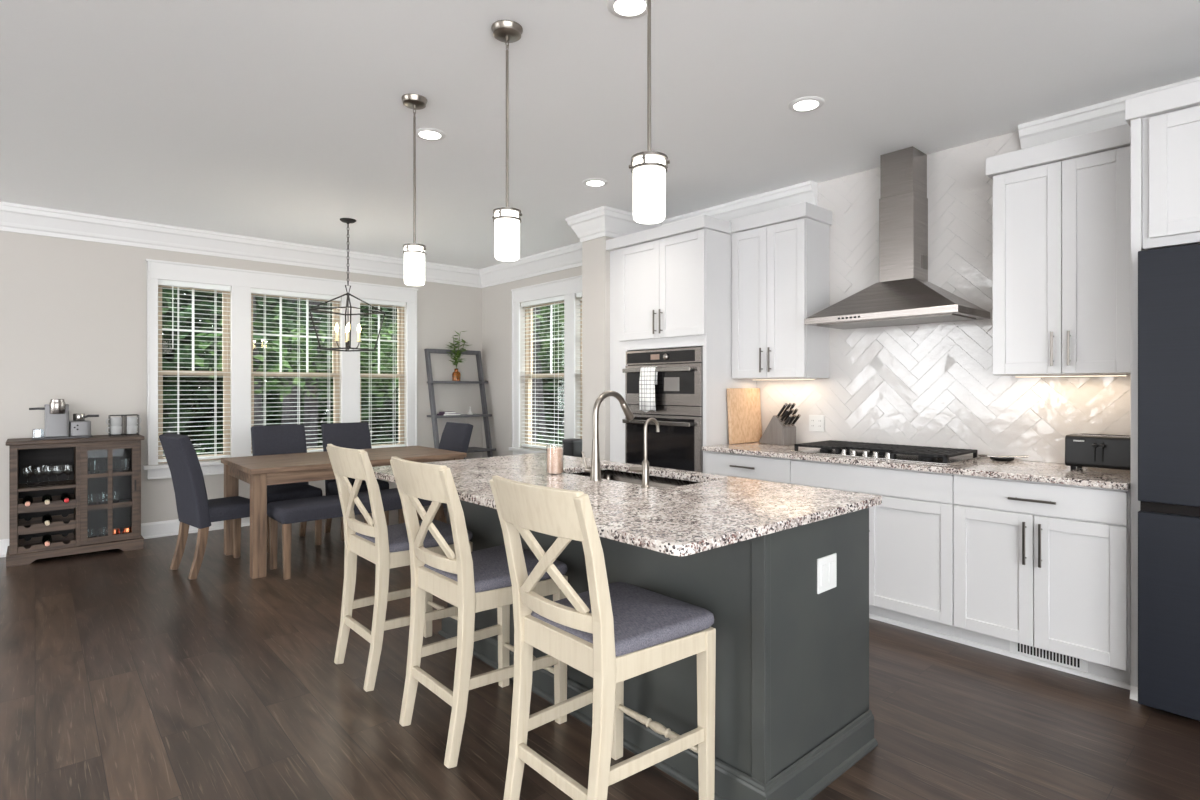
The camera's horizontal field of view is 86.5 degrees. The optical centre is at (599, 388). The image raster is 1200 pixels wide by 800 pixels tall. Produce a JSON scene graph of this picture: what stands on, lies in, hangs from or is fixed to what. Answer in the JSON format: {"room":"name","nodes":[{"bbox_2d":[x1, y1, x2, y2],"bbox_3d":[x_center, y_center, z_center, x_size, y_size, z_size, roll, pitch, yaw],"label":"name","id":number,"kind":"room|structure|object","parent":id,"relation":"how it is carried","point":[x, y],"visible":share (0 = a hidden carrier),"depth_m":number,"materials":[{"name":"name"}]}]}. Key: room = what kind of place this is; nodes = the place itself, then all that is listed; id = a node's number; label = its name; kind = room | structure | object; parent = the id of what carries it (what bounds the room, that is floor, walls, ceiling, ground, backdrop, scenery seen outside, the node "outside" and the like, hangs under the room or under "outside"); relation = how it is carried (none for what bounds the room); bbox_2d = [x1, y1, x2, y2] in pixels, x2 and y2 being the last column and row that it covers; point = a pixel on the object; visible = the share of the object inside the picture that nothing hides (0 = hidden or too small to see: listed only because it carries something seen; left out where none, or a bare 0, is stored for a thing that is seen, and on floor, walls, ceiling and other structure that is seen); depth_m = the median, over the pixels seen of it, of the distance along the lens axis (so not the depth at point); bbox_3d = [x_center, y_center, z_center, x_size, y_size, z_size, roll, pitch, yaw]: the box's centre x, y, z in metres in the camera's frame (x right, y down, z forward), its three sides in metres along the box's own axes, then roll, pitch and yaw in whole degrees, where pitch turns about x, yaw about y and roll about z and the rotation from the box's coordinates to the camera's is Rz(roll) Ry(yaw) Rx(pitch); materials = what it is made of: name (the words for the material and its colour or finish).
{"room":"kitchen","nodes":[
{"label":"kitchen","id":0,"kind":"room"},
{"bbox_2d":[0,231,481,539],"bbox_3d":[-5.283,-0.060,4.538,10.430,2.750,0.160,0,0,-42],"label":"wall","id":1,"kind":"structure","parent":0,"point":[73,312],"depth_m":5.40,"materials":[{"name":"grey paint"}]},
{"bbox_2d":[0,517,249,557],"bbox_3d":[-5.221,1.248,4.468,10.110,0.135,0.026,0,0,-42],"label":"baseboard","id":2,"kind":"structure","parent":1,"relation":"attached to","point":[169,527],"depth_m":5.66,"materials":[{"name":"white paint"}]},
{"bbox_2d":[158,285,229,463],"bbox_3d":[-3.774,-0.147,5.918,0.586,1.645,0.085,0,0,-42],"label":"window","id":3,"kind":"structure","parent":1,"relation":"in","point":[225,332],"depth_m":5.99,"materials":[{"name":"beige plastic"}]},
{"bbox_2d":[158,279,230,461],"bbox_3d":[-3.718,-0.155,5.856,0.570,1.625,0.069,0,0,-42],"label":"window blind","id":4,"kind":"object","parent":3,"relation":"attached to","point":[178,284],"visible":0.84,"depth_m":5.84,"materials":[{"name":"white plastic"}]},
{"bbox_2d":[143,259,417,479],"bbox_3d":[-3.048,-0.165,6.441,2.570,1.930,0.155,0,0,-42],"label":"trim","id":5,"kind":"structure","parent":1,"relation":"attached to","point":[241,281],"depth_m":6.09,"materials":[{"name":"white paint"}]},
{"bbox_2d":[251,294,339,453],"bbox_3d":[-3.115,-0.147,6.503,0.870,1.645,0.085,0,0,-42],"label":"window","id":6,"kind":"structure","parent":1,"relation":"in","point":[335,374],"depth_m":6.60,"materials":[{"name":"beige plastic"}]},
{"bbox_2d":[251,288,340,455],"bbox_3d":[-3.063,-0.155,6.445,0.854,1.625,0.056,0,0,-42],"label":"window blind","id":7,"kind":"object","parent":6,"relation":"attached to","point":[265,292],"visible":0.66,"depth_m":6.42,"materials":[{"name":"white plastic"}]},
{"bbox_2d":[360,303,403,445],"bbox_3d":[-2.452,-0.147,7.090,0.542,1.645,0.085,0,0,-42],"label":"window","id":8,"kind":"structure","parent":1,"relation":"in","point":[400,341],"depth_m":7.22,"materials":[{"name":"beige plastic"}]},
{"bbox_2d":[360,298,405,447],"bbox_3d":[-2.401,-0.155,7.032,0.526,1.625,0.056,0,0,-42],"label":"window blind","id":9,"kind":"object","parent":8,"relation":"attached to","point":[369,301],"visible":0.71,"depth_m":7.04,"materials":[{"name":"white plastic"}]},
{"bbox_2d":[0,181,817,287],"bbox_3d":[-3.741,-1.333,2.798,10.110,0.205,4.490,0,0,-42],"label":"trim","id":10,"kind":"structure","parent":1,"relation":"attached to","point":[602,221],"depth_m":5.63,"materials":[{"name":"white paint"}]},
{"bbox_2d":[582,236,612,460],"bbox_3d":[0.193,-0.060,5.482,0.660,2.750,0.290,0,0,-42],"label":"wall","id":11,"kind":"structure","parent":0,"point":[595,257],"depth_m":5.25,"materials":[{"name":"grey paint"}]},
{"bbox_2d":[0,0,1199,268],"bbox_3d":[-2.160,-1.485,1.012,10.430,0.100,9.580,0,0,-42],"label":"ceiling","id":12,"kind":"structure","parent":0,"point":[278,120],"depth_m":3.13,"materials":[{"name":"white paint"}]},
{"bbox_2d":[309,218,384,351],"bbox_3d":[-2.146,-0.879,5.431,0.437,1.112,0.436,0,0,19],"label":"lantern chandelier","id":13,"kind":"object","parent":12,"relation":"hanging from","point":[347,347],"visible":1,"depth_m":5.42,"materials":[{"name":"brown metal"}]},
{"bbox_2d":[356,325,361,341],"bbox_3d":[-2.067,-0.476,5.469,0.044,0.152,0.043,0,0,-42],"label":"candle","id":14,"kind":"object","parent":13,"relation":"on","point":[358,329],"depth_m":5.46,"materials":[{"name":"beige wax"}]},
{"bbox_2d":[401,94,426,285],"bbox_3d":[-0.921,-0.975,3.166,0.124,0.921,0.124,0,0,-42],"label":"pendant light","id":15,"kind":"object","parent":12,"relation":"hanging from","point":[414,254],"visible":1,"depth_m":3.13,"materials":[{"name":"white glass"}]},
{"bbox_2d":[416,128,445,140],"bbox_3d":[-0.960,-1.431,3.599,0.176,0.008,0.176,0,0,-42],"label":"recessed light","id":16,"kind":"object","parent":12,"relation":"in","point":[430,134],"visible":0.98,"depth_m":3.60,"materials":[{"name":"white paint"}]},
{"bbox_2d":[491,20,522,260],"bbox_3d":[-0.370,-0.975,2.544,0.124,0.921,0.124,0,0,-42],"label":"pendant light","id":17,"kind":"object","parent":12,"relation":"hanging from","point":[507,220],"visible":1,"depth_m":2.51,"materials":[{"name":"white glass"}]},
{"bbox_2d":[583,179,607,186],"bbox_3d":[-0.032,-1.431,4.447,0.176,0.008,0.176,0,0,-42],"label":"recessed light","id":18,"kind":"object","parent":12,"relation":"in","point":[589,182],"visible":1,"depth_m":4.43,"materials":[{"name":"white paint"}]},
{"bbox_2d":[607,0,653,18],"bbox_3d":[0.112,-1.431,2.384,0.176,0.008,0.176,0,0,-42],"label":"recessed light","id":19,"kind":"object","parent":12,"relation":"in","point":[627,9],"visible":0.94,"depth_m":2.40,"materials":[{"name":"white paint"}]},
{"bbox_2d":[629,0,669,223],"bbox_3d":[0.151,-0.975,1.956,0.124,0.921,0.124,0,0,-42],"label":"pendant light","id":20,"kind":"object","parent":12,"relation":"hanging from","point":[648,168],"visible":1,"depth_m":1.92,"materials":[{"name":"white glass"}]},
{"bbox_2d":[788,96,824,111],"bbox_3d":[1.041,-1.431,3.220,0.176,0.008,0.176,0,0,-42],"label":"recessed light","id":21,"kind":"object","parent":12,"relation":"in","point":[804,104],"visible":1,"depth_m":3.21,"materials":[{"name":"white paint"}]},
{"bbox_2d":[0,504,1199,799],"bbox_3d":[-2.160,1.365,1.012,10.430,0.100,9.580,0,0,-42],"label":"floor","id":22,"kind":"structure","parent":0,"point":[124,675],"depth_m":2.57,"materials":[{"name":"brown wood"}]},
{"bbox_2d":[6,434,144,567],"bbox_3d":[-4.177,0.854,5.099,0.834,0.922,0.407,0,0,-42],"label":"wine cabinet","id":23,"kind":"object","parent":22,"relation":"on","point":[87,469],"visible":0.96,"depth_m":5.08,"materials":[{"name":"brown wood"}]},
{"bbox_2d":[42,534,51,545],"bbox_3d":[-4.281,1.183,4.938,0.060,0.059,0.276,0,0,-42],"label":"wine bottle","id":24,"kind":"object","parent":23,"relation":"on","point":[46,539],"visible":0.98,"depth_m":4.92,"materials":[{"name":"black glass"}]},
{"bbox_2d":[42,514,51,525],"bbox_3d":[-4.281,1.026,4.938,0.060,0.059,0.276,0,0,-42],"label":"wine bottle","id":25,"kind":"object","parent":23,"relation":"in","point":[46,519],"visible":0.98,"depth_m":4.91,"materials":[{"name":"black glass"}]},
{"bbox_2d":[18,480,75,491],"bbox_3d":[-4.319,0.759,4.982,0.333,0.021,0.368,0,0,-42],"label":"shelf","id":26,"kind":"object","parent":23,"relation":"attached to","point":[23,485],"depth_m":4.96,"materials":[{"name":"brown wood"}]},
{"bbox_2d":[29,399,92,439],"bbox_3d":[-4.238,0.238,5.017,0.380,0.310,0.249,0,0,-42],"label":"coffee maker","id":27,"kind":"object","parent":23,"relation":"on","point":[57,425],"visible":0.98,"depth_m":4.94,"materials":[{"name":"grey plastic"}]},
{"bbox_2d":[73,413,98,420],"bbox_3d":[-4.112,0.230,5.104,0.166,0.061,0.073,0,0,-25],"label":"portafilter","id":28,"kind":"object","parent":27,"relation":"on","point":[76,416],"visible":0.98,"depth_m":5.07,"materials":[{"name":"silver metal"}]},
{"bbox_2d":[88,468,131,473],"bbox_3d":[-4.051,0.697,5.237,0.356,0.016,0.342,0,0,-42],"label":"shelf","id":29,"kind":"object","parent":23,"relation":"attached to","point":[90,470],"depth_m":5.32,"materials":[{"name":"brown wood"}]},
{"bbox_2d":[88,499,131,510],"bbox_3d":[-4.051,0.957,5.237,0.356,0.016,0.342,0,0,-42],"label":"shelf","id":30,"kind":"object","parent":23,"relation":"attached to","point":[90,501],"depth_m":5.30,"materials":[{"name":"brown wood"}]},
{"bbox_2d":[108,414,138,435],"bbox_3d":[-3.938,0.306,5.275,0.196,0.173,0.106,0,0,-42],"label":"mug rack","id":31,"kind":"object","parent":23,"relation":"on","point":[137,433],"visible":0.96,"depth_m":5.27,"materials":[{"name":"black metal"}]},
{"bbox_2d":[106,426,121,433],"bbox_3d":[-3.979,0.343,5.232,0.078,0.068,0.097,0,0,15],"label":"mug","id":32,"kind":"object","parent":31,"relation":"in","point":[113,429],"visible":0.97,"depth_m":5.21,"materials":[{"name":"grey ceramic"}]},
{"bbox_2d":[106,417,121,425],"bbox_3d":[-3.979,0.274,5.232,0.078,0.068,0.097,0,0,15],"label":"mug","id":33,"kind":"object","parent":32,"relation":"on","point":[114,421],"visible":1,"depth_m":5.21,"materials":[{"name":"grey"}]},
{"bbox_2d":[127,425,140,433],"bbox_3d":[-3.898,0.343,5.318,0.078,0.068,0.097,0,0,15],"label":"mug","id":34,"kind":"object","parent":31,"relation":"in","point":[131,429],"visible":0.98,"depth_m":5.29,"materials":[{"name":"grey ceramic"}]},
{"bbox_2d":[127,417,140,424],"bbox_3d":[-3.898,0.274,5.318,0.078,0.068,0.097,0,0,15],"label":"mug","id":35,"kind":"object","parent":34,"relation":"on","point":[130,420],"visible":0.94,"depth_m":5.28,"materials":[{"name":"grey ceramic"}]},
{"bbox_2d":[159,433,249,579],"bbox_3d":[-2.833,0.821,4.653,0.432,0.998,0.549,0,0,39],"label":"dining chair","id":36,"kind":"object","parent":22,"relation":"on","point":[194,508],"visible":0.87,"depth_m":4.48,"materials":[{"name":"grey fabric"}]},
{"bbox_2d":[251,424,321,552],"bbox_3d":[-2.663,0.821,5.411,0.432,0.998,0.549,0,0,-42],"label":"dining chair","id":37,"kind":"object","parent":22,"relation":"on","point":[270,439],"visible":0.62,"depth_m":5.45,"materials":[{"name":"grey fabric"}]},
{"bbox_2d":[221,446,466,578],"bbox_3d":[-2.081,0.935,5.274,1.670,0.760,0.945,0,0,-42],"label":"dining table","id":38,"kind":"object","parent":22,"relation":"on","point":[261,471],"visible":0.74,"depth_m":4.71,"materials":[{"name":"brown wood"}]},
{"bbox_2d":[267,488,442,579],"bbox_3d":[-1.787,1.063,4.950,1.386,0.503,0.404,0,0,-42],"label":"bench","id":39,"kind":"object","parent":22,"relation":"on","point":[285,512],"visible":0.44,"depth_m":4.58,"materials":[{"name":"grey fabric"}]},
{"bbox_2d":[321,422,388,541],"bbox_3d":[-2.228,0.821,5.796,0.432,0.998,0.549,0,0,-42],"label":"dining chair","id":40,"kind":"object","parent":22,"relation":"on","point":[355,435],"visible":0.35,"depth_m":5.85,"materials":[{"name":"grey fabric"}]},
{"bbox_2d":[326,444,472,691],"bbox_3d":[-0.968,0.791,3.057,0.582,1.053,0.452,0,0,-42],"label":"bar stool","id":41,"kind":"object","parent":22,"relation":"on","point":[387,547],"visible":0.78,"depth_m":2.89,"materials":[{"name":"white wood"}]},
{"bbox_2d":[355,519,472,551],"bbox_3d":[-0.914,0.706,3.105,0.439,0.065,0.446,0,0,-42],"label":"seat cushion","id":42,"kind":"object","parent":41,"relation":"on","point":[397,539],"depth_m":2.97,"materials":[{"name":"grey fabric"}]},
{"bbox_2d":[398,422,472,523],"bbox_3d":[-1.497,0.821,5.808,0.549,0.998,0.432,0,0,-42],"label":"dining chair","id":43,"kind":"object","parent":22,"relation":"on","point":[455,436],"visible":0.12,"depth_m":5.86,"materials":[{"name":"grey fabric"}]},
{"bbox_2d":[424,349,495,508],"bbox_3d":[-1.600,0.431,7.363,0.740,1.768,0.480,0,0,-42],"label":"ladder shelf","id":44,"kind":"object","parent":22,"relation":"on","point":[481,382],"visible":0.6,"depth_m":7.39,"materials":[{"name":"grey paint"}]},
{"bbox_2d":[452,369,460,380],"bbox_3d":[-1.681,-0.155,7.462,0.098,0.150,0.098,0,0,-42],"label":"bud vase","id":45,"kind":"object","parent":44,"relation":"on","point":[456,376],"visible":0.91,"depth_m":7.43,"materials":[{"name":"orange glass"}]},
{"bbox_2d":[445,331,468,368],"bbox_3d":[-1.635,-0.392,7.391,0.353,0.564,0.211,0,0,-42],"label":"leafy stems","id":46,"kind":"object","parent":45,"relation":"in","point":[458,354],"visible":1,"depth_m":7.40,"materials":[{"name":"green plant"}]},
{"bbox_2d":[390,456,567,767],"bbox_3d":[-0.481,0.791,2.500,0.582,1.053,0.452,0,0,-42],"label":"bar stool","id":47,"kind":"object","parent":22,"relation":"on","point":[473,582],"visible":0.93,"depth_m":2.35,"materials":[{"name":"white wood"}]},
{"bbox_2d":[424,545,566,592],"bbox_3d":[-0.427,0.706,2.548,0.439,0.065,0.446,0,0,-42],"label":"seat cushion","id":48,"kind":"object","parent":47,"relation":"on","point":[491,574],"depth_m":2.42,"materials":[{"name":"grey fabric"}]},
{"bbox_2d":[562,438,581,456],"bbox_3d":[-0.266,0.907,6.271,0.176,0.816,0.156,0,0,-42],"label":"waste bin","id":49,"kind":"object","parent":22,"relation":"on","point":[572,446],"visible":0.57,"depth_m":6.21,"materials":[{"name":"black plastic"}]},
{"bbox_2d":[490,475,715,799],"bbox_3d":[0.004,0.791,1.954,0.582,1.053,0.452,0,0,-42],"label":"bar stool","id":50,"kind":"object","parent":22,"relation":"on","point":[614,633],"visible":1,"depth_m":1.85,"materials":[{"name":"white wood"}]},
{"bbox_2d":[531,582,713,656],"bbox_3d":[0.057,0.706,2.001,0.439,0.065,0.446,0,0,-42],"label":"seat cushion","id":51,"kind":"object","parent":50,"relation":"on","point":[646,622],"depth_m":1.90,"materials":[{"name":"grey fabric"}]},
{"bbox_2d":[438,500,877,799],"bbox_3d":[0.082,0.873,2.885,0.721,0.884,2.051,0,0,-42],"label":"kitchen island","id":52,"kind":"object","parent":22,"relation":"on","point":[789,608],"visible":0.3,"depth_m":2.13,"materials":[{"name":"paint"}]},
{"bbox_2d":[372,453,881,555],"bbox_3d":[-0.075,0.416,2.797,1.146,0.030,2.134,0,0,-42],"label":"island countertop","id":53,"kind":"structure","parent":52,"relation":"on","point":[717,511],"depth_m":2.28,"materials":[{"name":"stone"}]},
{"bbox_2d":[547,446,562,473],"bbox_3d":[-0.212,0.332,2.999,0.083,0.138,0.083,0,0,-42],"label":"glass candle","id":54,"kind":"object","parent":53,"relation":"on","point":[554,455],"visible":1,"depth_m":2.97,"materials":[{"name":"pink wax"}]},
{"bbox_2d":[581,390,633,480],"bbox_3d":[0.042,0.205,2.872,0.256,0.392,0.098,0,0,-42],"label":"kitchen faucet","id":55,"kind":"object","parent":53,"relation":"on","point":[594,470],"visible":1,"depth_m":2.78,"materials":[{"name":"silver metal"}]},
{"bbox_2d":[573,470,699,487],"bbox_3d":[0.149,0.532,2.968,0.418,0.200,0.783,0,0,-42],"label":"sink","id":56,"kind":"object","parent":53,"relation":"in","point":[654,481],"visible":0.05,"depth_m":3.23,"materials":[{"name":"metal"}]},
{"bbox_2d":[630,418,659,487],"bbox_3d":[0.189,0.261,2.601,0.130,0.280,0.062,0,0,-13],"label":"tap","id":57,"kind":"object","parent":53,"relation":"on","point":[644,469],"visible":1,"depth_m":2.58,"materials":[{"name":"silver metal"}]},
{"bbox_2d":[821,564,826,585],"bbox_3d":[0.756,0.629,2.150,0.034,0.068,0.002,0,0,-42],"label":"socket","id":58,"kind":"object","parent":52,"relation":"attached to","point":[823,566],"depth_m":2.15,"materials":[{"name":"white plastic"}]},
{"bbox_2d":[817,553,836,593],"bbox_3d":[0.772,0.629,2.170,0.122,0.117,0.006,0,0,-42],"label":"outlet","id":59,"kind":"object","parent":52,"relation":"attached to","point":[826,562],"depth_m":2.17,"materials":[{"name":"white plastic"}]},
{"bbox_2d":[829,561,834,582],"bbox_3d":[0.794,0.629,2.183,0.034,0.068,0.002,0,0,-42],"label":"socket","id":60,"kind":"object","parent":52,"relation":"attached to","point":[831,563],"depth_m":2.18,"materials":[{"name":"white plastic"}]},
{"bbox_2d":[606,215,756,472],"bbox_3d":[0.625,0.059,4.990,0.662,2.512,1.016,0,0,-42],"label":"tall cabinet","id":61,"kind":"object","parent":22,"relation":"on","point":[671,284],"visible":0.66,"depth_m":4.64,"materials":[{"name":"white paint"}]},
{"bbox_2d":[622,347,702,472],"bbox_3d":[0.652,0.259,4.916,0.644,1.103,0.758,0,0,-42],"label":"wall oven","id":62,"kind":"object","parent":61,"relation":"in","point":[678,444],"visible":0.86,"depth_m":4.66,"materials":[{"name":"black metal"}]},
{"bbox_2d":[639,366,657,411],"bbox_3d":[0.361,0.008,4.762,0.040,0.339,0.160,0,0,-42],"label":"dish towel","id":63,"kind":"object","parent":62,"relation":"hanging from","point":[648,376],"visible":1,"depth_m":4.75,"materials":[{"name":"white fabric"}]},
{"bbox_2d":[705,451,791,483],"bbox_3d":[1.171,0.873,4.374,0.662,0.884,0.668,0,0,-42],"label":"drawer","id":64,"kind":"object","parent":22,"relation":"on","point":[773,469],"visible":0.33,"depth_m":4.15,"materials":[{"name":"white paint"}]},
{"bbox_2d":[790,459,960,642],"bbox_3d":[1.701,0.873,3.775,0.662,0.884,0.930,0,0,-42],"label":"base cabinet","id":65,"kind":"object","parent":22,"relation":"on","point":[911,531],"visible":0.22,"depth_m":3.42,"materials":[{"name":"white paint"}]},
{"bbox_2d":[953,474,1130,689],"bbox_3d":[2.240,0.873,3.167,0.662,0.884,0.694,0,0,-42],"label":"base cabinet","id":66,"kind":"object","parent":22,"relation":"on","point":[1042,571],"visible":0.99,"depth_m":2.94,"materials":[{"name":"white paint"}]},
{"bbox_2d":[702,442,1130,489],"bbox_3d":[1.710,0.416,3.765,0.657,0.030,2.294,0,0,-42],"label":"countertop","id":67,"kind":"structure","parent":66,"relation":"on","point":[1046,472],"depth_m":3.27,"materials":[{"name":"stone"}]},
{"bbox_2d":[727,388,761,443],"bbox_3d":[1.064,0.200,4.684,0.375,0.400,0.050,0,0,-42],"label":"cutting board","id":68,"kind":"object","parent":67,"relation":"on","point":[743,404],"visible":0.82,"depth_m":4.65,"materials":[{"name":"brown wood"}]},
{"bbox_2d":[759,415,795,445],"bbox_3d":[1.276,0.297,4.587,0.132,0.208,0.234,0,0,-32],"label":"knife block","id":69,"kind":"object","parent":67,"relation":"on","point":[775,433],"visible":0.86,"depth_m":4.51,"materials":[{"name":"beige wood"}]},
{"bbox_2d":[790,440,980,464],"bbox_3d":[1.695,0.377,3.847,0.500,0.048,0.930,0,0,-42],"label":"gas cooktop","id":70,"kind":"object","parent":67,"relation":"in","point":[909,453],"visible":1,"depth_m":3.73,"materials":[{"name":"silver metal"}]},
{"bbox_2d":[990,457,1014,460],"bbox_3d":[2.233,0.393,3.542,0.120,0.016,0.120,0,0,-42],"label":"spoon rest","id":71,"kind":"object","parent":67,"relation":"on","point":[992,458],"visible":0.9,"depth_m":3.50,"materials":[{"name":"black metal"}]},
{"bbox_2d":[978,454,1028,457],"bbox_3d":[2.242,0.378,3.553,0.241,0.018,0.048,0,0,18],"label":"spoon","id":72,"kind":"object","parent":71,"relation":"on","point":[980,455],"visible":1,"depth_m":3.54,"materials":[{"name":"silver metal"}]},
{"bbox_2d":[1065,433,1130,473],"bbox_3d":[2.447,0.313,3.090,0.206,0.175,0.290,0,0,-42],"label":"toaster","id":73,"kind":"object","parent":67,"relation":"on","point":[1106,451],"visible":0.83,"depth_m":3.05,"materials":[{"name":"black plastic"}]},
{"bbox_2d":[1010,641,1087,671],"bbox_3d":[2.118,1.254,3.019,0.007,0.078,0.310,0,0,-42],"label":"vent grille","id":74,"kind":"object","parent":66,"relation":"attached to","point":[1061,662],"depth_m":3.01,"materials":[{"name":"white"}]},
{"bbox_2d":[1125,80,1199,700],"bbox_3d":[2.808,0.043,2.534,0.652,2.545,1.030,0,0,-42],"label":"tall cabinet","id":75,"kind":"object","parent":22,"relation":"on","point":[1164,124],"visible":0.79,"depth_m":2.65,"materials":[{"name":"white paint"}]},
{"bbox_2d":[1138,244,1199,720],"bbox_3d":[2.759,0.379,2.488,0.730,1.872,0.915,0,0,-42],"label":"refrigerator","id":76,"kind":"object","parent":22,"relation":"on","point":[1168,278],"visible":1,"depth_m":2.52,"materials":[{"name":"black metal"}]},
{"bbox_2d":[482,131,1130,463],"bbox_3d":[1.731,-0.060,4.353,0.176,2.750,9.420,0,0,-42],"label":"wall","id":77,"kind":"structure","parent":0,"point":[928,384],"depth_m":3.90,"materials":[{"name":"white paint"}]},
{"bbox_2d":[525,301,563,449],"bbox_3d":[-0.544,-0.147,6.982,0.085,1.645,0.836,0,0,-42],"label":"window","id":78,"kind":"structure","parent":77,"relation":"in","point":[527,352],"depth_m":7.25,"materials":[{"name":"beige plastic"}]},
{"bbox_2d":[521,295,563,448],"bbox_3d":[-0.603,-0.155,6.931,0.056,1.625,0.820,0,0,-42],"label":"window blind","id":79,"kind":"object","parent":78,"relation":"attached to","point":[558,299],"visible":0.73,"depth_m":6.91,"materials":[{"name":"white plastic"}]},
{"bbox_2d":[509,275,581,454],"bbox_3d":[-0.306,-0.165,6.577,0.155,1.930,2.061,0,0,-42],"label":"trim","id":80,"kind":"structure","parent":77,"relation":"attached to","point":[567,287],"depth_m":6.75,"materials":[{"name":"white paint"}]},
{"bbox_2d":[580,298,581,438],"bbox_3d":[0.103,-0.147,6.251,0.085,1.645,0.820,0,0,-42],"label":"window","id":81,"kind":"structure","parent":77,"relation":"in","point":[580,298],"depth_m":6.53,"materials":[{"name":"beige plastic"}]},
{"bbox_2d":[576,292,581,435],"bbox_3d":[0.045,-0.155,6.199,0.056,1.625,0.804,0,0,-42],"label":"window blind","id":82,"kind":"object","parent":81,"relation":"attached to","point":[578,295],"visible":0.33,"depth_m":6.47,"materials":[{"name":"white"}]},
{"bbox_2d":[729,202,831,378],"bbox_3d":[1.261,-0.642,4.489,0.354,1.145,0.614,0,0,-42],"label":"upper cabinet","id":83,"kind":"object","parent":77,"relation":"attached to","point":[781,256],"visible":1,"depth_m":4.35,"materials":[{"name":"white paint"}]},
{"bbox_2d":[751,378,815,379],"bbox_3d":[1.298,-0.065,4.537,0.060,0.010,0.492,0,0,-42],"label":"light","id":84,"kind":"object","parent":83,"relation":"attached to","point":[774,378],"visible":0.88,"depth_m":4.47,"materials":[{"name":"white paint"}]},
{"bbox_2d":[809,415,823,431],"bbox_3d":[1.515,0.245,4.462,0.008,0.115,0.115,0,0,-42],"label":"wall outlet","id":85,"kind":"object","parent":77,"relation":"attached to","point":[816,422],"visible":1,"depth_m":4.46,"materials":[{"name":"white plastic"}]},
{"bbox_2d":[805,146,989,329],"bbox_3d":[1.757,-0.913,3.822,0.496,1.041,0.888,0,0,-42],"label":"range hood","id":86,"kind":"object","parent":77,"relation":"attached to","point":[903,294],"visible":1,"depth_m":3.81,"materials":[{"name":"metal"}]},
{"bbox_2d":[986,124,1130,375],"bbox_3d":[2.366,-0.642,3.242,0.354,1.145,0.622,0,0,-42],"label":"upper cabinet","id":87,"kind":"object","parent":77,"relation":"attached to","point":[1062,208],"visible":0.94,"depth_m":3.13,"materials":[{"name":"white paint"}]},
{"bbox_2d":[1013,374,1128,376],"bbox_3d":[2.410,-0.065,3.281,0.060,0.010,0.478,0,0,-42],"label":"light","id":88,"kind":"object","parent":87,"relation":"attached to","point":[1076,375],"visible":0.92,"depth_m":3.24,"materials":[{"name":"white paint"}]},
{"bbox_2d":[1018,76,1199,148],"bbox_3d":[3.341,-1.333,2.352,0.100,0.205,3.090,0,0,-42],"label":"trim","id":89,"kind":"structure","parent":77,"relation":"attached to","point":[1108,114],"depth_m":3.29,"materials":[{"name":"white paint"}]},
{"label":"outside","id":90,"kind":"structure","parent":0,"visible":0},
{"bbox_2d":[163,419,563,456],"bbox_3d":[-4.120,2.065,19.730,70.000,0.300,65.000,0,0,-42],"label":"ground","id":91,"kind":"structure","parent":90,"point":[549,430],"depth_m":27.01,"materials":[{"name":"green plant"}]},
{"bbox_2d":[162,287,301,380],"bbox_3d":[-6.933,-1.623,9.875,4.020,7.130,3.116,0,0,-42],"label":"tree","id":92,"kind":"object","parent":91,"relation":"on","point":[290,326],"visible":0.05,"depth_m":9.86,"materials":[{"name":"green plant"}]},
{"bbox_2d":[163,288,328,425],"bbox_3d":[-5.468,-1.622,10.197,4.389,7.136,3.100,0,0,-25],"label":"tree","id":93,"kind":"object","parent":91,"relation":"on","point":[275,344],"visible":0.11,"depth_m":9.69,"materials":[{"name":"green plant"}]},
{"bbox_2d":[217,295,396,448],"bbox_3d":[-5.621,-1.624,12.062,3.440,7.127,3.926,0,0,-1],"label":"tree","id":94,"kind":"object","parent":91,"relation":"on","point":[311,401],"visible":0.09,"depth_m":12.07,"materials":[{"name":"green plant"}]},
{"bbox_2d":[268,298,370,424],"bbox_3d":[-7.208,-1.623,15.844,3.610,7.130,3.234,0,0,-12],"label":"tree","id":95,"kind":"object","parent":91,"relation":"on","point":[289,417],"visible":0.02,"depth_m":15.28,"materials":[{"name":"green plant"}]},
{"bbox_2d":[274,314,398,442],"bbox_3d":[-3.819,-1.622,12.163,4.124,7.139,3.866,0,0,-42],"label":"tree","id":96,"kind":"object","parent":91,"relation":"on","point":[363,359],"visible":0.24,"depth_m":11.47,"materials":[{"name":"green plant"}]},
{"bbox_2d":[327,314,396,370],"bbox_3d":[-4.159,-1.624,15.511,4.942,7.126,3.859,0,0,-42],"label":"tree","id":97,"kind":"object","parent":91,"relation":"on","point":[366,325],"visible":0.02,"depth_m":13.85,"materials":[{"name":"green plant"}]},
{"bbox_2d":[162,287,563,454],"bbox_3d":[-3.466,-3.020,21.850,18.590,12.249,30.705,0,0,42],"label":"trees","id":98,"kind":"object","parent":91,"relation":"on","point":[548,384],"visible":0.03,"depth_m":17.23,"materials":[{"name":"green plant"}]},
{"bbox_2d":[532,304,563,443],"bbox_3d":[-1.596,-1.623,15.730,3.633,7.134,3.823,0,0,6],"label":"tree","id":99,"kind":"object","parent":91,"relation":"on","point":[546,344],"visible":0.09,"depth_m":15.36,"materials":[{"name":"green plant"}]},
{"bbox_2d":[537,307,563,441],"bbox_3d":[-2.158,-1.622,18.477,4.348,7.135,3.464,0,0,19],"label":"tree","id":100,"kind":"object","parent":91,"relation":"on","point":[540,385],"visible":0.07,"depth_m":18.42,"materials":[{"name":"green plant"}]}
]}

